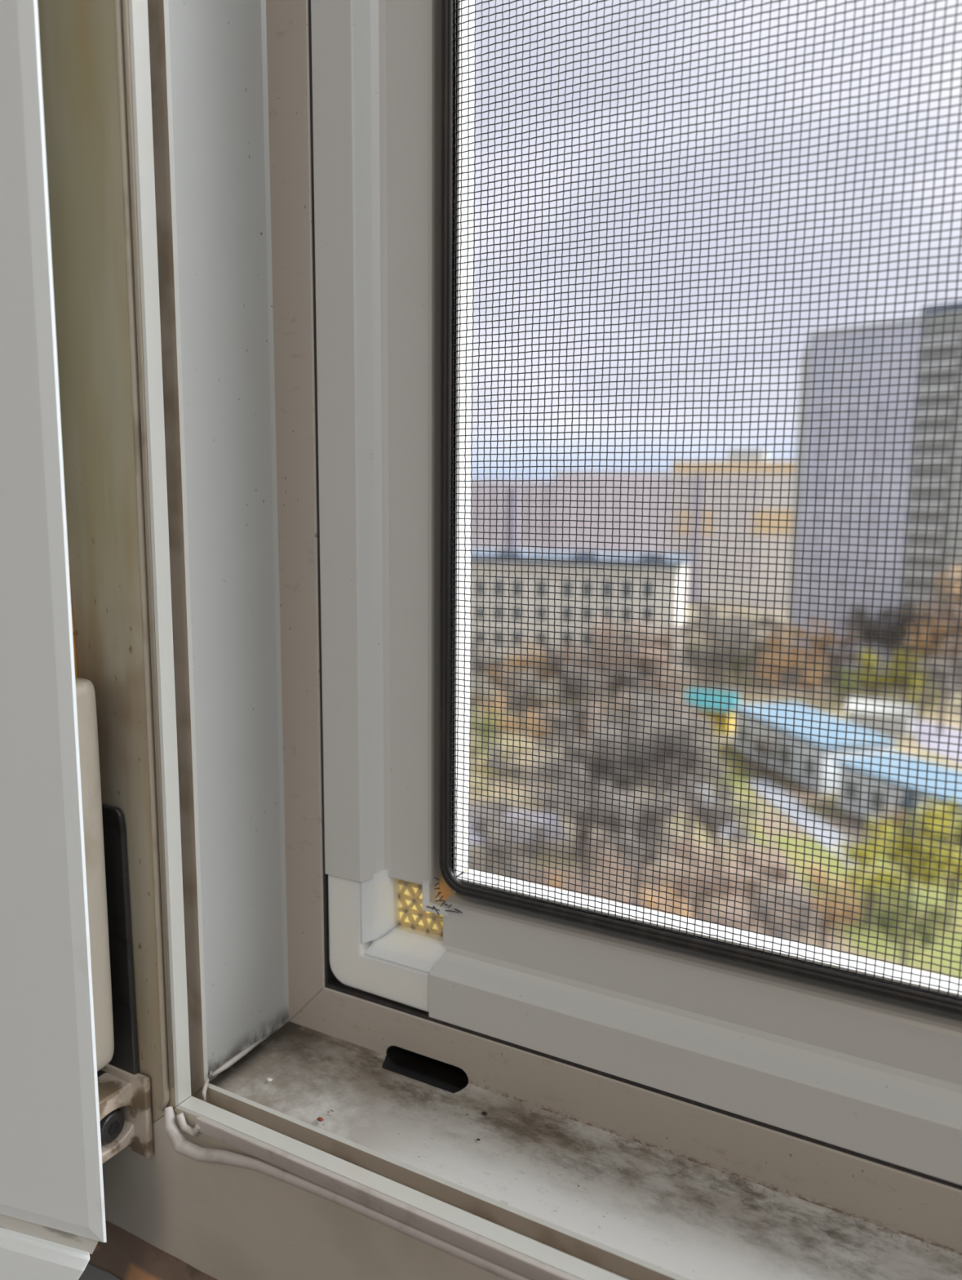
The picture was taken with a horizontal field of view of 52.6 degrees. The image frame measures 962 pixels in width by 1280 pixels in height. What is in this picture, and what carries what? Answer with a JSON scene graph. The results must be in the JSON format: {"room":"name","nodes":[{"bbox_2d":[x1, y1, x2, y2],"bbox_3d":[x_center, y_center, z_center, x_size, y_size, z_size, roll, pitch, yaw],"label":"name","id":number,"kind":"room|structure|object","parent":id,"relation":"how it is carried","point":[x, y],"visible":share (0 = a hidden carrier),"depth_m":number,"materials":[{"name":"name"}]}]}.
{"room":"apartment room","nodes":[
{"label":"apartment room","id":0,"kind":"room"},
{"bbox_3d":[-0.027,-0.131,0.189,1.950,2.200,0.051,5,10,29],"label":"wall","id":1,"kind":"structure","parent":0,"visible":0},
{"bbox_2d":[78,1262,119,1279],"bbox_3d":[0.068,0.190,-0.001,0.850,0.026,0.268,5,10,29],"label":"trim","id":2,"kind":"structure","parent":1,"relation":"attached to","point":[91,1272],"depth_m":0.22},
{"bbox_2d":[88,1220,217,1279],"bbox_3d":[0.130,0.157,0.107,0.530,0.009,0.014,5,10,29],"label":"trim","id":3,"kind":"structure","parent":1,"relation":"attached to","point":[125,1255],"depth_m":0.22,"materials":[{"name":"brown wood"}]},
{"bbox_2d":[0,0,961,1279],"bbox_3d":[-0.043,-0.163,0.125,0.911,0.620,0.172,5,10,29],"label":"window","id":4,"kind":"structure","parent":1,"relation":"in","point":[178,132],"depth_m":0.19,"materials":[{"name":"plastic"}]},
{"bbox_2d":[69,571,153,1164],"bbox_3d":[-0.086,0.039,0.199,0.025,0.148,0.018,5,10,29],"label":"corner hinge","id":5,"kind":"object","parent":4,"relation":"attached to","point":[124,1092],"visible":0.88,"depth_m":0.20,"materials":[{"name":"plastic"}]},
{"bbox_2d":[108,1120,119,1134],"bbox_3d":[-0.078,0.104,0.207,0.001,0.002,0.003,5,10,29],"label":"screw","id":6,"kind":"object","parent":5,"relation":"attached to","point":[113,1126],"depth_m":0.21,"materials":[{"name":"black metal"}]},
{"bbox_2d":[316,1117,324,1121],"bbox_3d":[-0.033,0.099,0.200,0.002,0.001,0.001,5,10,29],"label":"crumb","id":7,"kind":"object","parent":4,"relation":"on","point":[320,1119],"visible":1,"depth_m":0.20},
{"bbox_2d":[308,0,961,1190],"bbox_3d":[0.155,-0.154,0.094,0.427,0.511,0.014,5,10,29],"label":"screen","id":8,"kind":"object","parent":4,"relation":"attached to","point":[861,1057],"visible":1,"depth_m":0.19,"materials":[{"name":"white metal"}]},
{"label":"outside","id":9,"kind":"structure","parent":0,"visible":0},
{"bbox_2d":[469,602,961,979],"bbox_3d":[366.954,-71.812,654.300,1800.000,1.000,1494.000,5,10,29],"label":"ground","id":10,"kind":"structure","parent":9,"point":[690,606],"depth_m":84.42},
{"bbox_2d":[470,639,504,703],"bbox_3d":[-0.169,3.664,114.756,5.955,7.964,6.696,1,9,4],"label":"bare tree","id":11,"kind":"object","parent":10,"relation":"on","point":[473,647],"visible":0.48,"depth_m":114.96,"materials":[{"name":"grey plant"}]},
{"bbox_2d":[469,794,517,873],"bbox_3d":[0.573,12.662,63.784,3.995,5.675,5.116,9,12,43],"label":"bare tree","id":12,"kind":"object","parent":10,"relation":"on","point":[502,806],"visible":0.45,"depth_m":63.36,"materials":[{"name":"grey plant"}]},
{"bbox_2d":[481,652,523,707],"bbox_3d":[2.894,4.791,112.816,5.148,6.357,4.698,6,11,34],"label":"autumn tree","id":13,"kind":"object","parent":10,"relation":"on","point":[505,660],"visible":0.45,"depth_m":112.67,"materials":[{"name":"orange plant"}]},
{"bbox_2d":[470,715,537,807],"bbox_3d":[-2.150,10.603,95.191,26.606,0.040,31.580,5,10,29],"label":"lawn","id":14,"kind":"structure","parent":10,"relation":"on","point":[504,735],"depth_m":90.23,"materials":[{"name":"plant"}]},
{"bbox_2d":[470,702,506,769],"bbox_3d":[-0.544,8.766,87.094,5.687,6.266,3.897,-4,10,-29],"label":"autumn tree","id":15,"kind":"object","parent":14,"relation":"on","point":[478,726],"visible":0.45,"depth_m":87.01,"materials":[{"name":"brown plant"}]},
{"bbox_2d":[476,751,508,790],"bbox_3d":[0.842,11.025,81.661,2.472,3.423,2.410,6,10,32],"label":"autumn tree","id":16,"kind":"object","parent":14,"relation":"on","point":[505,754],"visible":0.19,"depth_m":81.36,"materials":[{"name":"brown plant"}]},
{"bbox_2d":[477,689,519,750],"bbox_3d":[1.570,7.834,93.318,4.016,6.249,4.356,8,11,39],"label":"autumn tree","id":17,"kind":"object","parent":14,"relation":"on","point":[504,722],"visible":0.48,"depth_m":93.13,"materials":[{"name":"orange plant"}]},
{"bbox_2d":[498,666,546,730],"bbox_3d":[4.171,6.053,101.900,5.191,7.223,5.413,2,9,7],"label":"bare tree","id":18,"kind":"object","parent":14,"relation":"on","point":[517,700],"visible":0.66,"depth_m":101.30,"materials":[{"name":"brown plant"}]},
{"bbox_2d":[482,742,527,803],"bbox_3d":[1.830,10.795,77.134,3.940,5.309,3.741,1,9,2],"label":"bare tree","id":19,"kind":"object","parent":10,"relation":"on","point":[497,753],"visible":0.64,"depth_m":77.01,"materials":[{"name":"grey plant"}]},
{"bbox_2d":[506,489,518,548],"bbox_3d":[5.337,-13.495,169.573,2.200,25.098,2.200,5,10,29],"label":"chimney stack","id":20,"kind":"object","parent":10,"relation":"on","point":[513,496],"visible":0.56,"depth_m":167.72,"materials":[{"name":"grey brick"}]},
{"bbox_2d":[478,805,555,880],"bbox_3d":[2.180,13.113,59.298,4.445,6.191,5.707,5,10,24],"label":"bare tree","id":21,"kind":"object","parent":10,"relation":"on","point":[522,822],"visible":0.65,"depth_m":58.69,"materials":[{"name":"grey plant"}]},
{"bbox_2d":[469,806,569,845],"bbox_3d":[0.206,13.893,73.919,11.947,0.060,10.895,0,9,-4],"label":"asphalt","id":22,"kind":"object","parent":10,"relation":"on","point":[540,820],"visible":0.07,"depth_m":73.66,"materials":[{"name":"grey asphalt"}]},
{"bbox_2d":[509,637,558,707],"bbox_3d":[6.436,3.835,112.857,5.471,8.331,5.751,-4,10,-25],"label":"autumn tree","id":23,"kind":"object","parent":10,"relation":"on","point":[518,657],"visible":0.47,"depth_m":112.49,"materials":[{"name":"orange plant"}]},
{"bbox_2d":[516,705,557,752],"bbox_3d":[5.475,8.530,93.414,4.017,4.890,3.884,4,9,19],"label":"autumn tree","id":24,"kind":"object","parent":10,"relation":"on","point":[531,713],"visible":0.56,"depth_m":92.85,"materials":[{"name":"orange plant"}]},
{"bbox_2d":[537,638,592,708],"bbox_3d":[9.816,3.888,112.168,7.084,8.495,6.175,5,10,24],"label":"bare tree","id":25,"kind":"object","parent":10,"relation":"on","point":[557,660],"visible":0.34,"depth_m":111.40,"materials":[{"name":"grey plant"}]},
{"bbox_2d":[533,696,597,768],"bbox_3d":[7.210,8.579,85.002,6.358,7.433,5.809,4,9,19],"label":"bare tree","id":26,"kind":"object","parent":10,"relation":"on","point":[563,718],"visible":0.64,"depth_m":84.60,"materials":[{"name":"grey plant"}]},
{"bbox_2d":[471,471,672,553],"bbox_3d":[-23.270,-55.346,414.213,210.239,32.778,69.518,5,10,29],"label":"block","id":27,"kind":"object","parent":10,"relation":"on","point":[560,477],"visible":0.21,"depth_m":391.19,"materials":[{"name":"grey concrete"}]},
{"bbox_2d":[526,734,632,857],"bbox_3d":[6.781,10.895,66.541,7.471,8.495,5.778,6,10,30],"label":"bare tree","id":28,"kind":"object","parent":10,"relation":"on","point":[548,766],"visible":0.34,"depth_m":66.76,"materials":[{"name":"grey plant"}]},
{"bbox_2d":[471,547,693,704],"bbox_3d":[3.244,-3.167,126.457,48.157,17.786,24.784,5,10,29],"label":"building","id":29,"kind":"structure","parent":10,"relation":"on","point":[518,555],"depth_m":117.23,"materials":[{"name":"white concrete"}]},
{"bbox_2d":[551,659,615,719],"bbox_3d":[10.266,5.727,100.265,6.676,8.495,6.028,-1,9,-10],"label":"bare tree","id":30,"kind":"object","parent":10,"relation":"on","point":[591,677],"visible":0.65,"depth_m":99.15,"materials":[{"name":"grey plant"}]},
{"bbox_2d":[551,613,630,720],"bbox_3d":[12.569,3.246,106.162,8.853,11.736,8.646,5,10,27],"label":"autumn tree","id":31,"kind":"object","parent":10,"relation":"on","point":[606,633],"visible":0.48,"depth_m":105.03,"materials":[{"name":"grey plant"}]},
{"bbox_2d":[574,692,633,755],"bbox_3d":[10.685,8.337,85.564,5.414,7.824,6.689,3,9,17],"label":"autumn tree","id":32,"kind":"object","parent":10,"relation":"on","point":[617,693],"visible":0.28,"depth_m":84.48,"materials":[{"name":"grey plant"}]},
{"bbox_2d":[582,636,644,711],"bbox_3d":[15.270,3.671,111.366,7.592,9.287,7.960,-8,12,-43],"label":"bare tree","id":33,"kind":"object","parent":10,"relation":"on","point":[629,643],"visible":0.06,"depth_m":111.15,"materials":[{"name":"grey plant"}]},
{"bbox_2d":[562,719,681,851],"bbox_3d":[9.297,9.841,66.706,8.063,10.618,8.970,-5,10,-32],"label":"bare tree","id":34,"kind":"object","parent":10,"relation":"on","point":[604,737],"visible":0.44,"depth_m":64.58,"materials":[{"name":"grey plant"}]},
{"bbox_2d":[585,690,663,806],"bbox_3d":[11.849,8.906,76.325,7.215,9.556,7.675,-7,11,-40],"label":"bare tree","id":35,"kind":"object","parent":10,"relation":"on","point":[641,709],"visible":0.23,"depth_m":76.90,"materials":[{"name":"grey plant"}]},
{"bbox_2d":[599,661,665,721],"bbox_3d":[15.430,5.757,100.371,7.293,8.495,6.971,3,9,16],"label":"bare tree","id":36,"kind":"object","parent":10,"relation":"on","point":[634,675],"visible":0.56,"depth_m":100.34,"materials":[{"name":"grey plant"}]},
{"bbox_2d":[591,613,685,716],"bbox_3d":[17.375,3.107,104.837,9.913,12.497,10.453,9,12,44],"label":"autumn tree","id":37,"kind":"object","parent":10,"relation":"on","point":[657,644],"visible":0.49,"depth_m":103.63,"materials":[{"name":"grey plant"}]},
{"bbox_2d":[622,685,691,743],"bbox_3d":[15.101,7.974,86.757,7.428,8.255,7.577,-3,9,-22],"label":"bare tree","id":38,"kind":"object","parent":10,"relation":"on","point":[656,699],"visible":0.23,"depth_m":86.28,"materials":[{"name":"grey plant"}]},
{"bbox_2d":[639,643,697,700],"bbox_3d":[20.803,4.275,109.423,7.104,8.771,6.940,-3,10,-24],"label":"bare tree","id":39,"kind":"object","parent":10,"relation":"on","point":[680,660],"visible":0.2,"depth_m":108.29,"materials":[{"name":"grey plant"}]},
{"bbox_2d":[642,662,701,720],"bbox_3d":[19.020,6.391,96.998,5.610,8.331,6.188,-2,9,-15],"label":"autumn tree","id":40,"kind":"object","parent":10,"relation":"on","point":[679,687],"visible":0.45,"depth_m":96.78,"materials":[{"name":"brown plant"}]},
{"bbox_2d":[635,700,719,795],"bbox_3d":[15.273,9.037,76.561,7.530,9.287,6.389,1,9,5],"label":"bare tree","id":41,"kind":"object","parent":10,"relation":"on","point":[678,714],"visible":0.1,"depth_m":76.28,"materials":[{"name":"grey plant"}]},
{"bbox_2d":[520,856,847,953],"bbox_3d":[11.430,16.430,58.172,20.361,0.040,17.534,0,9,-5],"label":"leaf litter","id":42,"kind":"object","parent":10,"relation":"on","point":[672,864],"visible":0.07,"depth_m":62.18,"materials":[{"name":"brown plant"}]},
{"bbox_2d":[545,867,566,889],"bbox_3d":[3.692,14.980,54.600,2.746,3.912,3.341,-5,10,-33],"label":"autumn tree","id":43,"kind":"object","parent":42,"relation":"on","point":[560,871],"visible":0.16,"depth_m":54.84,"materials":[{"name":"orange plant"}]},
{"bbox_2d":[529,757,637,892],"bbox_3d":[6.573,11.794,60.699,6.875,8.495,6.511,4,9,21],"label":"bare tree","id":44,"kind":"object","parent":42,"relation":"on","point":[575,802],"visible":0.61,"depth_m":60.64,"materials":[{"name":"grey plant"}]},
{"bbox_2d":[555,843,635,905],"bbox_3d":[6.373,14.395,52.282,4.087,5.868,4.346,-3,10,-24],"label":"autumn tree","id":45,"kind":"object","parent":42,"relation":"on","point":[606,863],"visible":0.27,"depth_m":52.36,"materials":[{"name":"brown plant"}]},
{"bbox_2d":[586,780,697,906],"bbox_3d":[9.209,12.295,57.597,6.771,8.495,6.697,-7,11,-40],"label":"bare tree","id":46,"kind":"object","parent":42,"relation":"on","point":[630,811],"visible":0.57,"depth_m":56.60,"materials":[{"name":"grey plant"}]},
{"bbox_2d":[591,702,724,863],"bbox_3d":[11.772,9.497,65.670,9.437,11.680,8.979,1,9,2],"label":"bare tree","id":47,"kind":"object","parent":42,"relation":"on","point":[684,735],"visible":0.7,"depth_m":64.11,"materials":[{"name":"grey plant"}]},
{"bbox_2d":[637,874,693,919],"bbox_3d":[9.727,15.096,51.064,3.246,4.890,4.000,1,9,4],"label":"autumn tree","id":48,"kind":"object","parent":42,"relation":"on","point":[647,897],"visible":0.23,"depth_m":51.13,"materials":[{"name":"orange plant"}]},
{"bbox_2d":[667,831,740,918],"bbox_3d":[12.407,14.082,54.656,4.079,5.868,3.998,3,9,15],"label":"autumn tree","id":49,"kind":"object","parent":42,"relation":"on","point":[685,886],"visible":0.63,"depth_m":54.69,"materials":[{"name":"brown plant"}]},
{"bbox_2d":[722,841,791,926],"bbox_3d":[15.791,14.163,56.423,3.678,5.207,3.574,-5,10,-32],"label":"autumn tree","id":50,"kind":"object","parent":42,"relation":"on","point":[774,872],"visible":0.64,"depth_m":56.18,"materials":[{"name":"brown plant"}]},
{"bbox_2d":[747,878,826,942],"bbox_3d":[15.914,15.041,50.888,3.922,5.159,3.358,5,10,29],"label":"bare tree","id":51,"kind":"object","parent":42,"relation":"on","point":[777,933],"visible":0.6,"depth_m":50.62,"materials":[{"name":"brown plant"}]},
{"bbox_2d":[797,862,864,946],"bbox_3d":[18.904,14.909,52.800,3.427,4.890,3.494,6,10,30],"label":"autumn tree","id":52,"kind":"object","parent":42,"relation":"on","point":[830,910],"visible":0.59,"depth_m":52.70,"materials":[{"name":"orange plant"}]},
{"bbox_2d":[655,719,738,845],"bbox_3d":[14.764,10.253,67.757,6.966,9.556,6.426,-2,9,-18],"label":"bare tree","id":53,"kind":"object","parent":10,"relation":"on","point":[713,773],"visible":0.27,"depth_m":67.95,"materials":[{"name":"grey plant"}]},
{"bbox_2d":[666,604,753,689],"bbox_3d":[26.712,1.936,113.353,10.009,12.382,10.370,-8,12,-44],"label":"bare tree","id":54,"kind":"object","parent":10,"relation":"on","point":[735,630],"visible":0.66,"depth_m":113.09,"materials":[{"name":"grey plant"}]},
{"bbox_2d":[680,687,740,734],"bbox_3d":[24.221,7.400,103.044,5.800,4.400,3.200,5,10,29],"label":"building","id":55,"kind":"structure","parent":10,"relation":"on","point":[732,700],"depth_m":101.87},
{"bbox_2d":[685,778,745,838],"bbox_3d":[18.538,13.343,78.474,8.561,0.080,14.209,5,10,29],"label":"path","id":56,"kind":"structure","parent":10,"relation":"on","point":[706,797],"depth_m":77.73,"materials":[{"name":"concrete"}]},
{"bbox_2d":[676,778,768,885],"bbox_3d":[15.365,12.201,61.973,6.201,7.433,5.370,6,10,32],"label":"bare tree","id":57,"kind":"object","parent":10,"relation":"on","point":[713,806],"visible":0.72,"depth_m":61.26,"materials":[{"name":"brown plant"}]},
{"bbox_2d":[693,599,757,687],"bbox_3d":[31.154,0.533,124.934,9.210,11.680,10.136,0,9,-6],"label":"bare tree","id":58,"kind":"object","parent":10,"relation":"on","point":[704,605],"visible":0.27,"depth_m":124.42,"materials":[{"name":"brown plant"}]},
{"bbox_2d":[685,742,769,850],"bbox_3d":[20.387,12.377,84.946,16.023,0.050,28.700,5,10,29],"label":"lawn","id":59,"kind":"structure","parent":10,"relation":"on","point":[730,755],"depth_m":84.44,"materials":[{"name":"green plant"}]},
{"bbox_2d":[697,724,725,756],"bbox_3d":[20.239,9.720,88.106,3.662,4.401,3.067,2,9,9],"label":"autumn tree","id":60,"kind":"object","parent":59,"relation":"on","point":[717,731],"visible":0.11,"depth_m":87.71,"materials":[{"name":"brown plant"}]},
{"bbox_2d":[713,773,738,801],"bbox_3d":[19.463,12.047,77.010,1.818,3.133,2.816,0,9,0],"label":"autumn tree","id":61,"kind":"object","parent":59,"relation":"on","point":[727,783],"visible":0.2,"depth_m":76.97,"materials":[{"name":"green plant"}]},
{"bbox_2d":[660,448,795,606],"bbox_3d":[60.731,-26.116,223.870,34.026,34.471,21.605,5,10,29],"label":"building","id":62,"kind":"structure","parent":10,"relation":"on","point":[735,455],"depth_m":217.20,"materials":[{"name":"beige concrete"}]},
{"bbox_2d":[723,640,759,681],"bbox_3d":[34.036,2.534,129.509,5.192,6.266,4.391,2,9,7],"label":"autumn tree","id":63,"kind":"object","parent":10,"relation":"on","point":[735,658],"visible":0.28,"depth_m":128.62,"materials":[{"name":"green plant"}]},
{"bbox_2d":[737,610,788,674],"bbox_3d":[38.759,0.255,134.878,7.963,9.287,7.594,7,11,36],"label":"bare tree","id":64,"kind":"object","parent":10,"relation":"on","point":[769,620],"visible":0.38,"depth_m":134.04,"materials":[{"name":"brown plant"}]},
{"bbox_2d":[747,732,786,775],"bbox_3d":[25.380,10.061,86.655,3.514,4.247,3.589,4,9,21],"label":"bare tree","id":65,"kind":"object","parent":10,"relation":"on","point":[764,746],"visible":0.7,"depth_m":86.19,"materials":[{"name":"grey plant"}]},
{"bbox_2d":[763,625,808,687],"bbox_3d":[38.722,2.270,124.861,5.606,8.331,6.048,-8,12,-42],"label":"autumn tree","id":66,"kind":"object","parent":10,"relation":"on","point":[793,657],"visible":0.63,"depth_m":124.39,"materials":[{"name":"orange plant"}]},
{"bbox_2d":[747,777,861,867],"bbox_3d":[25.075,13.798,75.896,12.178,0.080,18.226,5,10,29],"label":"path","id":67,"kind":"structure","parent":10,"relation":"on","point":[769,788],"depth_m":75.80,"materials":[{"name":"concrete"}]},
{"bbox_2d":[782,615,839,685],"bbox_3d":[42.686,1.465,126.972,7.252,9.373,6.380,5,10,26],"label":"autumn tree","id":68,"kind":"object","parent":10,"relation":"on","point":[828,637],"visible":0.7,"depth_m":126.54,"materials":[{"name":"orange plant"}]},
{"bbox_2d":[814,626,862,683],"bbox_3d":[47.471,1.963,129.023,6.222,7.824,6.448,-3,9,-20],"label":"autumn tree","id":69,"kind":"object","parent":10,"relation":"on","point":[837,660],"visible":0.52,"depth_m":128.15,"materials":[{"name":"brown plant"}]},
{"bbox_2d":[738,694,961,809],"bbox_3d":[37.680,10.170,100.291,31.478,0.040,49.385,5,10,29],"label":"yard","id":70,"kind":"structure","parent":10,"relation":"on","point":[947,716],"depth_m":110.64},
{"bbox_2d":[755,648,791,697],"bbox_3d":[35.610,4.054,119.795,4.208,6.249,4.484,-7,12,-41],"label":"autumn tree","id":71,"kind":"object","parent":70,"relation":"on","point":[777,664],"visible":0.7,"depth_m":119.48,"materials":[{"name":"orange plant"}]},
{"bbox_2d":[795,661,829,702],"bbox_3d":[39.731,5.078,116.732,3.922,5.207,3.467,-1,9,-9],"label":"autumn tree","id":72,"kind":"object","parent":70,"relation":"on","point":[809,680],"visible":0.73,"depth_m":116.34,"materials":[{"name":"orange plant"}]},
{"bbox_2d":[729,702,899,793],"bbox_3d":[30.012,9.616,89.496,16.236,4.250,16.681,5,10,29],"label":"building","id":73,"kind":"structure","parent":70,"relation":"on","point":[774,705],"depth_m":86.17,"materials":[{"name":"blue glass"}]},
{"bbox_2d":[831,666,863,708],"bbox_3d":[42.816,5.617,113.665,3.559,5.131,3.801,3,9,15],"label":"autumn tree","id":74,"kind":"object","parent":70,"relation":"on","point":[837,689],"visible":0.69,"depth_m":113.37,"materials":[{"name":"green plant"}]},
{"bbox_2d":[852,648,901,700],"bbox_3d":[47.188,4.276,117.133,5.927,6.846,5.910,-7,12,-41],"label":"autumn tree","id":75,"kind":"object","parent":70,"relation":"on","point":[866,655],"visible":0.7,"depth_m":116.27,"materials":[{"name":"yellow plant"}]},
{"bbox_2d":[845,697,916,736],"bbox_3d":[42.609,8.070,103.692,6.600,3.200,3.800,5,10,29],"label":"building","id":76,"kind":"structure","parent":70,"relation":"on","point":[907,712],"depth_m":102.45,"materials":[{"name":"white"}]},
{"bbox_2d":[887,648,928,702],"bbox_3d":[50.586,4.564,115.465,4.708,6.846,5.188,1,9,0],"label":"autumn tree","id":77,"kind":"object","parent":70,"relation":"on","point":[901,658],"visible":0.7,"depth_m":115.47,"materials":[{"name":"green plant"}]},
{"bbox_2d":[912,653,961,734],"bbox_3d":[48.156,5.350,101.482,6.669,9.556,8.206,7,11,37],"label":"bare tree","id":78,"kind":"object","parent":70,"relation":"on","point":[948,693],"visible":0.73,"depth_m":100.66,"materials":[{"name":"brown plant"}]},
{"bbox_2d":[772,833,961,978],"bbox_3d":[25.792,16.290,59.905,17.758,0.040,20.772,4,9,23],"label":"lawn","id":79,"kind":"structure","parent":10,"relation":"on","point":[783,839],"depth_m":59.45,"materials":[{"name":"green plant"}]},
{"bbox_2d":[830,821,915,926],"bbox_3d":[22.570,13.718,56.354,4.978,6.249,4.110,-4,10,-27],"label":"autumn tree","id":80,"kind":"object","parent":79,"relation":"on","point":[851,851],"visible":0.7,"depth_m":56.03,"materials":[{"name":"yellow plant"}]},
{"bbox_2d":[869,795,961,903],"bbox_3d":[26.209,12.999,59.343,5.352,6.846,5.516,5,10,29],"label":"autumn tree","id":81,"kind":"object","parent":79,"relation":"on","point":[948,815],"visible":0.58,"depth_m":58.62,"materials":[{"name":"yellow plant"}]},
{"bbox_2d":[911,805,961,926],"bbox_3d":[27.756,13.429,56.643,5.884,6.846,5.331,-3,10,-24],"label":"autumn tree","id":82,"kind":"object","parent":79,"relation":"on","point":[953,861],"visible":0.68,"depth_m":56.73,"materials":[{"name":"yellow plant"}]},
{"bbox_2d":[935,810,961,854],"bbox_3d":[32.764,13.553,66.539,2.983,3.592,2.376,2,9,11],"label":"autumn tree","id":83,"kind":"object","parent":79,"relation":"on","point":[956,838],"visible":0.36,"depth_m":66.23,"materials":[{"name":"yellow plant"}]},
{"bbox_2d":[838,602,902,675],"bbox_3d":[53.425,0.002,133.069,9.004,10.618,8.827,2,9,9],"label":"bare tree","id":84,"kind":"object","parent":10,"relation":"on","point":[857,616],"visible":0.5,"depth_m":132.22,"materials":[{"name":"grey plant"}]},
{"bbox_2d":[785,301,961,686],"bbox_3d":[61.509,-20.311,136.954,36.556,49.493,27.173,5,10,29],"label":"tower block","id":85,"kind":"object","parent":10,"relation":"on","point":[949,319],"visible":0.52,"depth_m":134.93,"materials":[{"name":"grey concrete"}]},
{"bbox_2d":[862,601,918,675],"bbox_3d":[56.233,-0.245,131.421,8.917,11.680,9.882,-8,12,-42],"label":"bare tree","id":86,"kind":"object","parent":10,"relation":"on","point":[888,611],"visible":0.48,"depth_m":130.46,"materials":[{"name":"grey plant"}]},
{"bbox_2d":[880,804,907,843],"bbox_3d":[29.599,13.252,69.804,2.017,3.124,2.018,4,10,24],"label":"autumn tree","id":87,"kind":"object","parent":10,"relation":"on","point":[899,815],"visible":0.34,"depth_m":69.49,"materials":[{"name":"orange plant"}]},
{"bbox_2d":[833,752,961,855],"bbox_3d":[34.790,12.548,72.063,17.550,3.850,15.463,5,10,29],"label":"pavilion","id":88,"kind":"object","parent":10,"relation":"on","point":[866,759],"visible":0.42,"depth_m":74.31,"materials":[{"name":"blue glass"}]},
{"bbox_2d":[864,883,955,966],"bbox_3d":[22.238,15.100,50.666,4.235,5.221,2.870,2,9,7],"label":"autumn tree","id":89,"kind":"object","parent":10,"relation":"on","point":[927,937],"visible":0.71,"depth_m":50.27,"materials":[{"name":"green plant"}]},
{"bbox_2d":[891,597,961,688],"bbox_3d":[58.024,0.376,125.272,10.430,12.382,11.181,-8,12,-44],"label":"bare tree","id":90,"kind":"object","parent":10,"relation":"on","point":[915,611],"visible":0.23,"depth_m":124.94,"materials":[{"name":"grey plant"}]},
{"bbox_2d":[896,557,961,681],"bbox_3d":[59.360,-1.721,121.865,13.285,17.704,14.261,7,11,36],"label":"autumn tree","id":91,"kind":"object","parent":10,"relation":"on","point":[924,629],"visible":0.58,"depth_m":120.98,"materials":[{"name":"orange plant"}]},
{"bbox_2d":[911,717,961,763],"bbox_3d":[47.417,10.621,97.788,11.869,0.080,24.884,5,10,29],"label":"building","id":92,"kind":"structure","parent":10,"relation":"on","point":[915,728],"depth_m":100.47,"materials":[{"name":"concrete"}]},
{"bbox_2d":[905,675,942,719],"bbox_3d":[49.310,6.625,108.284,4.231,4.890,3.962,0,9,-2],"label":"autumn tree","id":93,"kind":"object","parent":92,"relation":"on","point":[919,682],"visible":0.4,"depth_m":108.39,"materials":[{"name":"yellow plant"}]},
{"bbox_2d":[918,592,961,660],"bbox_3d":[57.052,0.582,113.471,11.279,15.621,10.086,0,9,-1],"label":"autumn tree","id":94,"kind":"object","parent":10,"relation":"on","point":[943,614],"visible":0.7,"depth_m":113.26,"materials":[{"name":"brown plant"}]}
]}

